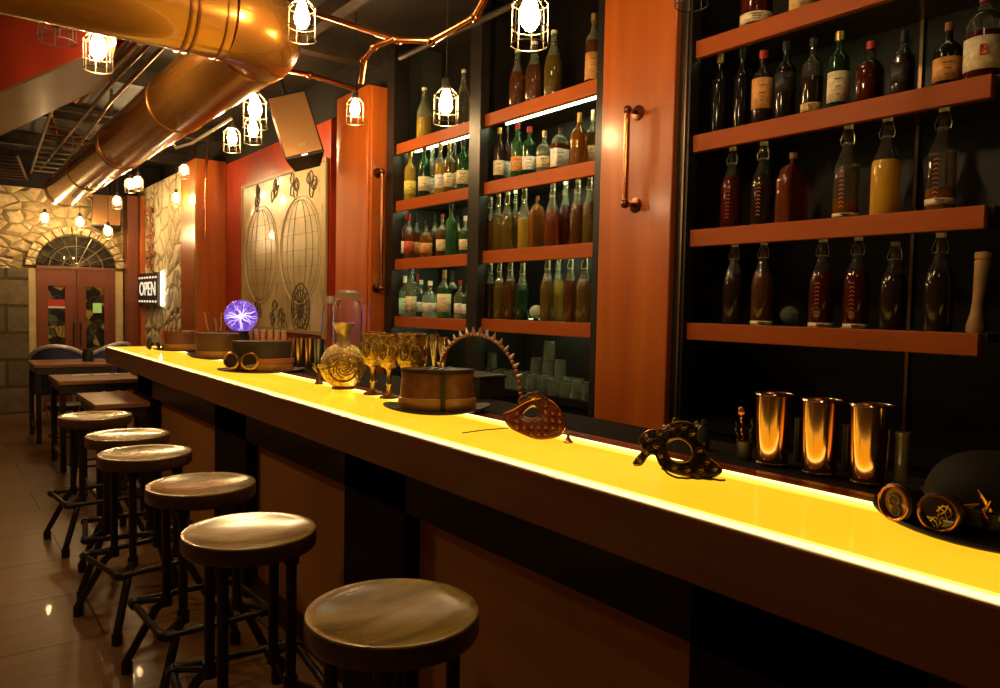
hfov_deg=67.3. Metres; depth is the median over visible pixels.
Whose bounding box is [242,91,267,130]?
lamp
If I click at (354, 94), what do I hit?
socket
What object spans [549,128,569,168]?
bottle
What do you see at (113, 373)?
folded napkin
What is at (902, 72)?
bottle
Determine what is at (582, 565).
countertop
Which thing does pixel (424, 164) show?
bottle
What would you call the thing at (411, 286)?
bottle
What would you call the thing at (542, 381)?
tumbler
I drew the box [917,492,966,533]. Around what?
lens
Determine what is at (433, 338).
champagne flute
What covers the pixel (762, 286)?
bottle
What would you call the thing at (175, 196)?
lamp
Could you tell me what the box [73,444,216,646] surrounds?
bar stool
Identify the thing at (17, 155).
cable tray
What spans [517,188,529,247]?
bottle
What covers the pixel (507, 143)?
bottle
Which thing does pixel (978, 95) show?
shelf
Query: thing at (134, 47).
ceiling pipe
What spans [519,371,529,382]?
tumbler
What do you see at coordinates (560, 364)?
tumbler
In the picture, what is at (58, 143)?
ceiling pipe
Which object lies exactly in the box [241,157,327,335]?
map
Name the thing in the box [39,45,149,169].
rod
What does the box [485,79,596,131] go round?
shelf
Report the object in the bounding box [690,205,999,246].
shelf
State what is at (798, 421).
tube
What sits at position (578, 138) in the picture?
bottle
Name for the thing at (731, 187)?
bottle
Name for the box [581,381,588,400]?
tumbler
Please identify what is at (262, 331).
shot glass
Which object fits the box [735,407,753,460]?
holder
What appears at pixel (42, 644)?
floor
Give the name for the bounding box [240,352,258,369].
goggles
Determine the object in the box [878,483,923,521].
lens
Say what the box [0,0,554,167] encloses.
ceiling
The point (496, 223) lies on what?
bottle
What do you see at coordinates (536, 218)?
bottle
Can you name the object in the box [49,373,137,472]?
table
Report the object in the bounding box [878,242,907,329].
bottle
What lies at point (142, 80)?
beam
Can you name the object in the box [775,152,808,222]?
bottle
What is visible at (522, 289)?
bottle
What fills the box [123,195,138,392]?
trim
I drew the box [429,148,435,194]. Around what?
bottle
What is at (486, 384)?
box
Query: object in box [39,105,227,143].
beam
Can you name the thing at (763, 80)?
bottle
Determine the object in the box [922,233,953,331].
bottle
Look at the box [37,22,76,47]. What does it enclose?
lamp
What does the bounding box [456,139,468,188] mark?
bottle
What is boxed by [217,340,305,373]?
top hat
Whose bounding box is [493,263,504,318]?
bottle
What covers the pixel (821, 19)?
shelf
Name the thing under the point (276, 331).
shot glass
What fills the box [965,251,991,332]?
pepper mill
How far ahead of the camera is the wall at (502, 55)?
4.56 m
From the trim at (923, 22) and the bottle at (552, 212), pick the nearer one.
the trim at (923, 22)
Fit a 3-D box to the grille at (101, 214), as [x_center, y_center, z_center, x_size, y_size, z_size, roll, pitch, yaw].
[-5.079,-1.732,9.698,0.331,0.396,0.012,0,-9,-15]
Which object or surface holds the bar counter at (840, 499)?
on the countertop at (582, 565)
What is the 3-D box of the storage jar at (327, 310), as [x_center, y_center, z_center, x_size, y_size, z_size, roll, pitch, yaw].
[-1.186,-0.113,5.219,0.111,0.441,0.111,-1,4,-37]
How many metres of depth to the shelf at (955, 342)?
2.67 m
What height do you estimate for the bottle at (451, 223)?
0.336 m
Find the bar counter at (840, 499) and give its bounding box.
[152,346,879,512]
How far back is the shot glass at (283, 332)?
5.45 m
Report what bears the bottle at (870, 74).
on the shelf at (978, 95)
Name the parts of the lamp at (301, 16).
bulb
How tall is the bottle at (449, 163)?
0.328 m
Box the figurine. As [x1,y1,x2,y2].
[312,363,322,383]
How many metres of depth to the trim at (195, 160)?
8.00 m
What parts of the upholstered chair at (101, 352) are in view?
backrest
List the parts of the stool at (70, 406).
seat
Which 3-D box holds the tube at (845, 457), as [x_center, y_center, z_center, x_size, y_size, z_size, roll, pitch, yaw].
[0.885,0.265,1.915,0.028,0.118,0.029,-1,4,-37]
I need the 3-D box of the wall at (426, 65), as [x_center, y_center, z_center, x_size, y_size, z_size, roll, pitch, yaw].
[-0.592,-0.464,5.488,0.480,3.300,0.080,-1,4,-37]
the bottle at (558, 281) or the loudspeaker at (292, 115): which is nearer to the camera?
the bottle at (558, 281)
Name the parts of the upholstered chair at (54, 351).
leg, leg, seat, backrest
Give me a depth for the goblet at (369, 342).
3.29 m
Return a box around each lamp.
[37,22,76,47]
[40,209,49,225]
[75,202,84,229]
[82,33,113,74]
[103,184,112,238]
[112,192,121,208]
[124,173,135,192]
[132,171,143,190]
[171,189,180,205]
[178,159,188,178]
[223,107,240,153]
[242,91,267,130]
[243,117,261,144]
[287,0,316,44]
[345,12,363,125]
[433,0,458,126]
[510,0,548,51]
[674,0,707,12]
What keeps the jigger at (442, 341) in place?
on the countertop at (582, 565)
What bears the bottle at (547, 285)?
on the shelf at (555, 328)
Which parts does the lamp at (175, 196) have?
bulb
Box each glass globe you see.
[529,305,539,320]
[780,306,798,325]
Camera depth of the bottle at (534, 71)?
4.11 m
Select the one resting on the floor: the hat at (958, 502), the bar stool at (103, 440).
the bar stool at (103, 440)
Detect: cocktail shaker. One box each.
[755,391,794,467]
[801,397,843,477]
[849,401,894,487]
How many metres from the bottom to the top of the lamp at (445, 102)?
0.958 m
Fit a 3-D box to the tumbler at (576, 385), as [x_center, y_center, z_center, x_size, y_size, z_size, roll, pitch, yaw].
[0.401,0.237,3.919,0.067,0.095,0.068,-1,4,-37]
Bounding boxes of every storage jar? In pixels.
[321,296,335,351]
[332,290,361,349]
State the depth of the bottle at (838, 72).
2.74 m
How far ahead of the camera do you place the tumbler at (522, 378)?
4.27 m
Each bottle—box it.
[399,276,406,315]
[401,214,406,258]
[404,152,415,199]
[404,214,413,258]
[405,269,416,316]
[413,215,420,257]
[416,87,431,137]
[416,274,419,291]
[416,280,424,316]
[418,147,429,196]
[419,221,432,256]
[422,281,436,317]
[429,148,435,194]
[430,215,437,255]
[434,144,443,193]
[436,214,444,255]
[437,270,450,317]
[443,143,454,191]
[445,204,456,254]
[449,271,457,317]
[452,141,458,189]
[454,280,463,318]
[456,69,469,124]
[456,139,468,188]
[457,216,460,253]
[459,216,467,253]
[461,282,466,318]
[485,263,493,318]
[486,197,493,250]
[492,194,501,249]
[493,127,504,180]
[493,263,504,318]
[500,192,513,249]
[503,262,515,319]
[504,125,510,177]
[509,49,524,106]
[510,122,523,176]
[512,190,518,248]
[515,263,528,319]
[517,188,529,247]
[522,126,535,174]
[525,41,542,101]
[527,196,544,247]
[536,130,549,171]
[540,260,553,320]
[544,30,561,94]
[545,184,558,245]
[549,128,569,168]
[553,259,563,320]
[559,181,570,244]
[563,259,576,321]
[570,112,587,164]
[570,180,582,243]
[576,258,591,322]
[582,177,593,242]
[585,13,597,81]
[587,110,595,160]
[697,419,709,450]
[710,54,728,131]
[720,146,741,226]
[722,244,743,323]
[733,48,749,126]
[740,0,773,26]
[750,141,773,224]
[750,243,773,324]
[751,50,773,122]
[774,41,796,118]
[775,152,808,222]
[789,0,815,10]
[800,38,823,112]
[807,239,833,327]
[826,31,849,107]
[831,124,859,217]
[842,237,869,328]
[855,40,884,101]
[869,117,900,214]
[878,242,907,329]
[890,30,915,93]
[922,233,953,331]
[924,107,957,209]
[932,21,962,85]
[962,0,999,78]
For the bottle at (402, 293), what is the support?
on the shelf at (399, 321)
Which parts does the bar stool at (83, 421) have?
leg, leg, seat, seat plate, leg, leg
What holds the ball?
on the countertop at (582, 565)
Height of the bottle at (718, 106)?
0.338 m
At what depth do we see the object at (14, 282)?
9.43 m
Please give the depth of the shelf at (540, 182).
4.07 m
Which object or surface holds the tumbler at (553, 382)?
on the countertop at (924, 455)
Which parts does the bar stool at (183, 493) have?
leg, leg, seat, seat plate, leg, leg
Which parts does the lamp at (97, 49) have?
bulb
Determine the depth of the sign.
9.54 m
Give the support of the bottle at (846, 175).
on the shelf at (980, 216)
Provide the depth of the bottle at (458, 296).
4.73 m
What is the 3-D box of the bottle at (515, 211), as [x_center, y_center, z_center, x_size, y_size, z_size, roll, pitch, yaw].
[0.091,-0.728,4.453,0.064,0.367,0.064,-1,4,-37]
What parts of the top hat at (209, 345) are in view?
crown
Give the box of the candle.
[82,349,93,360]
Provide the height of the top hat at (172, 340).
0.228 m
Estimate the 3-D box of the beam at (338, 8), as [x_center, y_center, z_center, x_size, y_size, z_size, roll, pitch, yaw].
[-1.228,-2.047,4.850,0.080,0.100,13.200,-1,4,-37]
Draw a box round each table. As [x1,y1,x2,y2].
[27,358,113,443]
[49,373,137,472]
[77,391,149,515]
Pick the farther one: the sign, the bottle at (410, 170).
the sign
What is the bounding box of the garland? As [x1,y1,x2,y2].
[145,206,155,272]
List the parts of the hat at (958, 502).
crown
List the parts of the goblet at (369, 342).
stem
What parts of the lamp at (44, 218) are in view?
bulb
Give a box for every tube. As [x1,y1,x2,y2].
[793,417,801,461]
[841,424,849,471]
[893,431,910,484]
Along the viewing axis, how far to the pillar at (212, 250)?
8.13 m
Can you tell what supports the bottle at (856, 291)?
on the shelf at (955, 342)
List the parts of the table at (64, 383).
leg, leg, leg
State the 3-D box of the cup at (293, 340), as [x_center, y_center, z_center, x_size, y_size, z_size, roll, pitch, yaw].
[-1.326,0.049,4.811,0.066,0.174,0.066,-1,4,-37]
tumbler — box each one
[486,352,497,368]
[492,370,501,373]
[503,371,513,387]
[514,372,524,389]
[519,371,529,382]
[525,374,536,391]
[530,357,541,373]
[536,375,547,393]
[542,358,553,375]
[543,341,554,358]
[548,377,559,395]
[554,359,565,377]
[559,378,570,397]
[570,380,582,398]
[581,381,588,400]
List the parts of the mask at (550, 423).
tie cord, eye cord, cord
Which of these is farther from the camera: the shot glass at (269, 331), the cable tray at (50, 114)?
the cable tray at (50, 114)
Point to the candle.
(87, 354)
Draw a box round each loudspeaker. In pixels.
[91,181,122,231]
[267,78,323,171]
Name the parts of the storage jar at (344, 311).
lid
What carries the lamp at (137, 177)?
hanging from the ceiling
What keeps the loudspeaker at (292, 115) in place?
attached to the ceiling
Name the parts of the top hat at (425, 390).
crown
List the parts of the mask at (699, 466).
eye cord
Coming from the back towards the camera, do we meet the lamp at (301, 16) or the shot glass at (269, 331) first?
the shot glass at (269, 331)
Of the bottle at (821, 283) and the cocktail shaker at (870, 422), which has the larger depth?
the bottle at (821, 283)
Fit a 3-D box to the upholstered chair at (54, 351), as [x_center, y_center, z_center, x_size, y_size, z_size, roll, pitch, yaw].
[-5.148,0.460,8.802,0.647,0.945,0.612,0,3,-19]
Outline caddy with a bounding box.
[203,312,232,332]
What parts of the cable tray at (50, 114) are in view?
rail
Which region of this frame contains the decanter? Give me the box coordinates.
[320,323,365,389]
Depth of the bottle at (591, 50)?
3.75 m
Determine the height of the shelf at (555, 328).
0.078 m
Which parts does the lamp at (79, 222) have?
bulb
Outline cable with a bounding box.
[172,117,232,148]
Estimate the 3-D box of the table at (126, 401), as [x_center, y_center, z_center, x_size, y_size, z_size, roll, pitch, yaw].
[-2.772,0.764,5.372,0.340,0.770,0.750,-1,4,-37]
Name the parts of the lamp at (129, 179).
bulb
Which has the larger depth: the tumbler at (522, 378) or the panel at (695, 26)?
the tumbler at (522, 378)
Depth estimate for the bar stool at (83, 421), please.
4.50 m
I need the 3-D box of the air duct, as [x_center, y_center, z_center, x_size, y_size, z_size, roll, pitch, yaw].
[-4.280,-1.804,5.257,3.411,0.751,7.120,-1,4,-37]
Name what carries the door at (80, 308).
in the wall at (21, 208)
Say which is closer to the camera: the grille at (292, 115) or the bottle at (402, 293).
the bottle at (402, 293)
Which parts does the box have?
box lid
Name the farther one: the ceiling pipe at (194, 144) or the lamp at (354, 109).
the ceiling pipe at (194, 144)
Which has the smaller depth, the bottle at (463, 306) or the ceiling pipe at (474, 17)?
the ceiling pipe at (474, 17)
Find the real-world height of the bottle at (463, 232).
0.246 m
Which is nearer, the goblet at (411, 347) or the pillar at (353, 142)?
the goblet at (411, 347)
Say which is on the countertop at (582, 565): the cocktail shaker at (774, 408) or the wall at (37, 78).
the cocktail shaker at (774, 408)
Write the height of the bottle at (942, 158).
0.345 m
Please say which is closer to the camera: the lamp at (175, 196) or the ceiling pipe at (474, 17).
the ceiling pipe at (474, 17)
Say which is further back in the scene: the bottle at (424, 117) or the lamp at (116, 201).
the lamp at (116, 201)
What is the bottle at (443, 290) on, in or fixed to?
on the shelf at (399, 321)
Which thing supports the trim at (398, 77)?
attached to the wall at (426, 65)
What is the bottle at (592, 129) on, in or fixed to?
on the shelf at (540, 182)
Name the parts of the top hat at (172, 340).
crown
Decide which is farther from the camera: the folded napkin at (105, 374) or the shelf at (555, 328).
the folded napkin at (105, 374)
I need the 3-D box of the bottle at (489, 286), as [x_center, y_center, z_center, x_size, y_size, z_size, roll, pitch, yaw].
[-0.059,-0.321,4.501,0.065,0.339,0.065,-1,4,-37]
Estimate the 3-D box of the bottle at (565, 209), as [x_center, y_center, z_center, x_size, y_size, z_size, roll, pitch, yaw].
[0.357,-0.705,4.103,0.070,0.368,0.070,-1,4,-37]
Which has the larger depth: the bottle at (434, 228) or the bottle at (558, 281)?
the bottle at (434, 228)
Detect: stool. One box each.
[43,410,148,557]
[47,402,79,437]
[66,428,105,480]
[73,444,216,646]
[76,428,177,600]
[121,472,281,687]
[165,512,323,687]
[303,578,478,687]
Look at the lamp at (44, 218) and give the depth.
9.17 m
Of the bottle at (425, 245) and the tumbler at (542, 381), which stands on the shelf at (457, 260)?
the bottle at (425, 245)
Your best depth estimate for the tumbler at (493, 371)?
4.44 m
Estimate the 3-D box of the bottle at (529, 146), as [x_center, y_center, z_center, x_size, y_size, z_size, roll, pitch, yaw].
[0.163,-1.070,4.192,0.079,0.280,0.080,-1,4,-37]
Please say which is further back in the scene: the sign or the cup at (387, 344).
the sign
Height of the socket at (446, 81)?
0.063 m
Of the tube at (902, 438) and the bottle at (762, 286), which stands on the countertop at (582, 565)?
the tube at (902, 438)
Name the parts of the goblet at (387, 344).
stem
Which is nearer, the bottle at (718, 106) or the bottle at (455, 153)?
the bottle at (718, 106)
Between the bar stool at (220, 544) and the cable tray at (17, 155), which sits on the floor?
the bar stool at (220, 544)
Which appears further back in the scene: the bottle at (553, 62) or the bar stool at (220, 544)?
the bottle at (553, 62)
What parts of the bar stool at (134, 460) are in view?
leg, leg, seat, seat plate, leg, leg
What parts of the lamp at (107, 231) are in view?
bulb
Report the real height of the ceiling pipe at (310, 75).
0.234 m
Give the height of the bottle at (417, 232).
0.324 m
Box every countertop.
[106,346,999,687]
[399,371,997,478]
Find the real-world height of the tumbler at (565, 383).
0.095 m
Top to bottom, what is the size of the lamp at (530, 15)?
1.012 m
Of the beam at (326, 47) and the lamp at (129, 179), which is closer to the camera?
the beam at (326, 47)
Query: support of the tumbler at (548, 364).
on the tumbler at (542, 381)
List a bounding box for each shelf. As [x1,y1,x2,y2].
[394,316,465,330]
[395,254,466,269]
[396,187,467,211]
[397,121,469,156]
[481,318,589,337]
[483,242,592,263]
[484,160,594,195]
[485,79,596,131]
[687,323,999,355]
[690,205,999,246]
[693,73,999,155]
[696,0,993,68]
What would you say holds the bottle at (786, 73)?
on the shelf at (978, 95)
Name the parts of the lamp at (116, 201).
bulb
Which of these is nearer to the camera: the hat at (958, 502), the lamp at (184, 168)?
the hat at (958, 502)
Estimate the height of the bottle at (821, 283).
0.335 m
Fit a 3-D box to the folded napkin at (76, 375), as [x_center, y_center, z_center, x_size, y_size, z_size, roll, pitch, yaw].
[-3.754,0.281,6.711,0.140,0.012,0.080,-1,4,-37]
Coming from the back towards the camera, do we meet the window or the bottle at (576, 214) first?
the window
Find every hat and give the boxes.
[146,323,197,350]
[186,332,239,359]
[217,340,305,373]
[383,366,490,415]
[872,450,999,553]
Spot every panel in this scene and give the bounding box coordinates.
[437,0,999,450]
[669,0,701,423]
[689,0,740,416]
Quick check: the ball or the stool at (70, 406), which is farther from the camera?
the stool at (70, 406)
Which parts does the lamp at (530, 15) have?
bulb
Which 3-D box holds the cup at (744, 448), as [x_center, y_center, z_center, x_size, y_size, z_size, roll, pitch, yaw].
[0.664,0.288,2.040,0.043,0.050,0.044,-1,4,-37]
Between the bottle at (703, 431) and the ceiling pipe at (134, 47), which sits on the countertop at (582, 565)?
the bottle at (703, 431)
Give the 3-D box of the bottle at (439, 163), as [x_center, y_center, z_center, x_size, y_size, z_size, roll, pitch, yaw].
[-0.391,-1.139,4.919,0.072,0.339,0.074,-1,4,-37]
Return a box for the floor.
[0,410,342,687]
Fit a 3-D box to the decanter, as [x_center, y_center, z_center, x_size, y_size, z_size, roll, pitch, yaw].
[-0.734,0.057,3.516,0.215,0.310,0.121,1,3,-12]
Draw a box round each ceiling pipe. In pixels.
[48,113,87,143]
[57,142,82,147]
[73,39,129,102]
[81,42,143,102]
[193,143,195,158]
[204,140,209,239]
[286,0,487,45]
[288,69,358,91]
[358,35,395,84]
[398,0,523,60]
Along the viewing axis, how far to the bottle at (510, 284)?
4.32 m
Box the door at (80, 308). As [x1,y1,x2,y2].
[27,266,122,411]
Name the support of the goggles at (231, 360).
on the top hat at (246, 356)
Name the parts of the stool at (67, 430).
leg, seat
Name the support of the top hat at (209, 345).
on the countertop at (582, 565)
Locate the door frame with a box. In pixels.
[588,0,604,417]
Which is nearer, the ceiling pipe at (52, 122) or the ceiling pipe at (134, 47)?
the ceiling pipe at (134, 47)
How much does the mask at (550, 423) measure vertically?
0.148 m
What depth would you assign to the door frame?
3.63 m
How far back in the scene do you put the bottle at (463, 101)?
4.67 m
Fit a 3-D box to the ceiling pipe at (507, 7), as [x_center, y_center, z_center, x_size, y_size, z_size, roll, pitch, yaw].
[-0.059,-1.656,3.800,0.032,0.073,1.598,-1,4,-41]
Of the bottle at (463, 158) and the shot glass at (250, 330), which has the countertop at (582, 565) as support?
the shot glass at (250, 330)
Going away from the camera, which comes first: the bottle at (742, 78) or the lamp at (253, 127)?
the bottle at (742, 78)
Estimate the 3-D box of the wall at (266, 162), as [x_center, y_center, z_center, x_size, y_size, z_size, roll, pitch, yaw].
[-2.779,-0.633,8.008,0.100,3.300,6.650,-1,4,-37]
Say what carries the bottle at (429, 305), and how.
on the shelf at (399, 321)
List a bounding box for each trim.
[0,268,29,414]
[24,227,124,268]
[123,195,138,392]
[138,196,144,345]
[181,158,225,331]
[194,159,197,330]
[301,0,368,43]
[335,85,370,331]
[384,43,409,375]
[465,0,490,371]
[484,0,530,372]
[674,0,689,417]
[902,19,925,430]
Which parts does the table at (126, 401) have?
leg, leg, leg, leg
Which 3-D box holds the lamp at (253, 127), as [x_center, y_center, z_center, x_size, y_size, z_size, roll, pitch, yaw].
[-1.837,-1.821,5.589,0.139,0.651,0.139,-1,4,-37]
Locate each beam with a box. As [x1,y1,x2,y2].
[0,131,184,165]
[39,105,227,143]
[108,66,275,111]
[300,34,379,69]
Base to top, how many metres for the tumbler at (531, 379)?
0.095 m
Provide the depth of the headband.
3.07 m
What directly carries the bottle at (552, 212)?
on the shelf at (582, 250)
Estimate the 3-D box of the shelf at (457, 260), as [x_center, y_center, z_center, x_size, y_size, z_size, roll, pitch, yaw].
[-0.316,-0.539,5.016,0.390,0.078,0.975,-1,4,-37]
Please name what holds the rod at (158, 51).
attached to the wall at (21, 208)
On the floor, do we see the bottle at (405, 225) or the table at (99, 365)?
the table at (99, 365)
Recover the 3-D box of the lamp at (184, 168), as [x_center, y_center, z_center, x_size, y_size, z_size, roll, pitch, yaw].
[-3.193,-1.974,7.589,0.105,0.598,0.105,-1,4,-37]
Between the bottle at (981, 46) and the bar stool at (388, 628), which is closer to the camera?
the bar stool at (388, 628)
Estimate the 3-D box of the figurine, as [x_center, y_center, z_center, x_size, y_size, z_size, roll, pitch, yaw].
[-0.896,0.146,3.719,0.066,0.106,0.042,0,3,-14]
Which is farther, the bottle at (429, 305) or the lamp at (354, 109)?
the bottle at (429, 305)
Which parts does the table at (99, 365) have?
leg, leg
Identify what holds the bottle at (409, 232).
on the shelf at (457, 260)
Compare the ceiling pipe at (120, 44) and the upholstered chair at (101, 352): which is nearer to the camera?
the ceiling pipe at (120, 44)
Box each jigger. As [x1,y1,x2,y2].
[424,336,429,365]
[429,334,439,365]
[438,337,448,366]
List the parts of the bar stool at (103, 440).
leg, leg, seat, leg, leg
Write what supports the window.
in the wall at (21, 208)
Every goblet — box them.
[361,332,385,395]
[377,334,398,398]
[396,332,426,367]
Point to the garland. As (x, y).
(149, 211)
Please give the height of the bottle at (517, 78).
0.339 m
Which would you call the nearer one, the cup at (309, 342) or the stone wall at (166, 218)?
the cup at (309, 342)
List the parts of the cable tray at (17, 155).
rail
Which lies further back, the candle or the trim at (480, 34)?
the candle
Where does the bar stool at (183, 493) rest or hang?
on the floor
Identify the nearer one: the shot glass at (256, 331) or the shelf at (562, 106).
the shelf at (562, 106)
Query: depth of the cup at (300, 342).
4.68 m
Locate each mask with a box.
[462,391,566,439]
[633,417,724,480]
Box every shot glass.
[248,329,252,339]
[254,329,259,339]
[260,329,265,339]
[267,329,272,339]
[274,329,279,339]
[281,330,286,339]
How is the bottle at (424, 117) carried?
on the shelf at (459, 132)
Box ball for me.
[224,300,257,339]
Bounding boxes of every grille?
[92,195,120,224]
[268,91,321,156]
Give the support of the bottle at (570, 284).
on the shelf at (555, 328)
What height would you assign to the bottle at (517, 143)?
0.321 m
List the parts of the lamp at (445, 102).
bulb, cord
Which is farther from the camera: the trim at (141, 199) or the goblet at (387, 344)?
the trim at (141, 199)
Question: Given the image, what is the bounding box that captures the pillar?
[594,0,681,428]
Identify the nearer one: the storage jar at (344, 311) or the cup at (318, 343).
the cup at (318, 343)
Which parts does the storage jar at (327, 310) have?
lid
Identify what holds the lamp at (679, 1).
hanging from the ceiling
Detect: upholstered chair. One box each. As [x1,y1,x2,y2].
[28,344,89,420]
[78,341,130,411]
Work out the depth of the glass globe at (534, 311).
4.16 m
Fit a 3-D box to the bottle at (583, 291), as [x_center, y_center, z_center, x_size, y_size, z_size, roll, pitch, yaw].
[0.433,-0.283,3.856,0.081,0.346,0.081,-1,4,-37]
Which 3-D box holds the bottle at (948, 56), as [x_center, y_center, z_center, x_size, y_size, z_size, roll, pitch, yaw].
[1.474,-0.947,2.471,0.091,0.216,0.087,-1,4,-37]
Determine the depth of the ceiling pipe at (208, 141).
7.89 m
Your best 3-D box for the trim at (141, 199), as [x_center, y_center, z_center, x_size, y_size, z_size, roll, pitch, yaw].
[-4.899,-0.560,10.219,0.055,2.850,0.380,-1,4,-37]
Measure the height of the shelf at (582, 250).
0.078 m
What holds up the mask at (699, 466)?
on the countertop at (582, 565)
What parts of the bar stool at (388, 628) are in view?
leg, leg, seat, leg, leg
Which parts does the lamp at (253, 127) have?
bulb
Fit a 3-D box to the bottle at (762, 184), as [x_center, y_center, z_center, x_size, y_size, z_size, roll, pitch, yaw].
[1.057,-0.643,3.026,0.092,0.338,0.089,-1,4,-37]
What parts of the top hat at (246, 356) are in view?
crown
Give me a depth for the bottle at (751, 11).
2.98 m
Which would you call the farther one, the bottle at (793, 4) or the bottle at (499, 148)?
the bottle at (499, 148)
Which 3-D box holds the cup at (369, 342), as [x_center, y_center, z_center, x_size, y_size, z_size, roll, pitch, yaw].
[-0.560,0.023,3.327,0.110,0.153,0.110,-1,4,-37]
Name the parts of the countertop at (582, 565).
post, panel, post, panel, post, rail, panel, post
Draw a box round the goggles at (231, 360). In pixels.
[223,352,240,369]
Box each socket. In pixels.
[229,120,234,128]
[352,91,357,98]
[442,76,450,89]
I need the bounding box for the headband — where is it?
[437,327,522,396]
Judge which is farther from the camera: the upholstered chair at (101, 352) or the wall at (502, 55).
the upholstered chair at (101, 352)
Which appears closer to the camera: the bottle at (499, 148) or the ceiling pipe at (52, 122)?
the bottle at (499, 148)
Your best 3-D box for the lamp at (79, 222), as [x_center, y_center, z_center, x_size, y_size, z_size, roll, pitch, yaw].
[-5.261,-1.919,9.401,0.117,0.971,0.117,-1,4,-37]
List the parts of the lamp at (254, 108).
bulb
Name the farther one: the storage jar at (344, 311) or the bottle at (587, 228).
the storage jar at (344, 311)
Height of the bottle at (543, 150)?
0.236 m
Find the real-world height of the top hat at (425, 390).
0.165 m
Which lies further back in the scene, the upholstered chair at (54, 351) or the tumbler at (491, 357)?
the upholstered chair at (54, 351)
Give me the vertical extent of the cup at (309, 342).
0.186 m
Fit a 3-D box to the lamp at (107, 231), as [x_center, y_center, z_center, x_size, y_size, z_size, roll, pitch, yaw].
[-4.753,-1.829,9.101,0.113,1.100,0.113,-1,4,-37]
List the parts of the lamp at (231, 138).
bulb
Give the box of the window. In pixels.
[36,236,114,268]
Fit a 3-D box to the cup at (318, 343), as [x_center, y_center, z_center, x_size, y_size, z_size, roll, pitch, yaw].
[-1.082,0.063,4.492,0.062,0.186,0.062,-1,4,-37]
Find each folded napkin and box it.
[70,374,88,376]
[92,373,110,375]
[113,373,130,374]
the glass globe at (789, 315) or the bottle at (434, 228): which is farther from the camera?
the bottle at (434, 228)
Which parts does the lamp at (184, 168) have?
bulb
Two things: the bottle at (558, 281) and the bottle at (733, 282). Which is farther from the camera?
the bottle at (558, 281)
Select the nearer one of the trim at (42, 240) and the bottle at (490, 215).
the bottle at (490, 215)
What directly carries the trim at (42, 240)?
attached to the wall at (21, 208)
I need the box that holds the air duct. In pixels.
[0,0,301,206]
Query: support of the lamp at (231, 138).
hanging from the ceiling
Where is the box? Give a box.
[473,371,506,398]
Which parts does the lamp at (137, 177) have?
bulb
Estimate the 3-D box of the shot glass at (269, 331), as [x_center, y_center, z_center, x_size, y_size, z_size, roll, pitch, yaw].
[-1.740,-0.014,5.684,0.043,0.195,0.044,-1,4,-37]
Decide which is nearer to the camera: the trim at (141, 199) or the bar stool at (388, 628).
the bar stool at (388, 628)
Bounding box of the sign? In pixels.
[138,271,162,305]
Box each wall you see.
[0,14,115,135]
[0,149,159,271]
[139,171,180,345]
[160,45,387,340]
[406,45,441,366]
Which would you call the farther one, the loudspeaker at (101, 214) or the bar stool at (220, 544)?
the loudspeaker at (101, 214)
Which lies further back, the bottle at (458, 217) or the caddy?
the caddy
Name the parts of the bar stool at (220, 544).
leg, leg, seat, leg, leg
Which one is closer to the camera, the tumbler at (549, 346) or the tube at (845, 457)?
the tube at (845, 457)
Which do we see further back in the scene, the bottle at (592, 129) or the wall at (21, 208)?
the wall at (21, 208)
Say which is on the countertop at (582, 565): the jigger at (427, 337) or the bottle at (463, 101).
the jigger at (427, 337)
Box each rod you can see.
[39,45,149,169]
[62,48,163,165]
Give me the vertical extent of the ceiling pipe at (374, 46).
0.122 m
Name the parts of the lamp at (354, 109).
bulb, cord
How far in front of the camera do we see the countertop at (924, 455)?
3.08 m
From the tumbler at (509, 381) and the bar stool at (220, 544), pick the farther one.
the tumbler at (509, 381)
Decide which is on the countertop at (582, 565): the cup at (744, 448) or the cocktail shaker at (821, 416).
the cocktail shaker at (821, 416)
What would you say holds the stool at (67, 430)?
on the floor
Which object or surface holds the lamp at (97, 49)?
hanging from the ceiling
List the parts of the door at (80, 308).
pane, pull handle, pull handle, pane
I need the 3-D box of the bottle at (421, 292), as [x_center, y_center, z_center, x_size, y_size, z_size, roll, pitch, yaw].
[-0.558,-0.323,5.312,0.085,0.258,0.088,-1,4,-37]
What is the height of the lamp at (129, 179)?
0.693 m
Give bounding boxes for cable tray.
[0,154,28,180]
[29,109,112,173]
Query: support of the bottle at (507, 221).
on the shelf at (582, 250)
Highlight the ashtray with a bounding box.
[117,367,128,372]
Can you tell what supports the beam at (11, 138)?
attached to the ceiling
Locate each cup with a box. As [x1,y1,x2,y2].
[288,338,296,364]
[296,338,305,366]
[305,338,315,368]
[314,339,324,369]
[361,332,385,365]
[377,334,398,368]
[736,440,752,460]
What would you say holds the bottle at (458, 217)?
on the shelf at (457, 260)

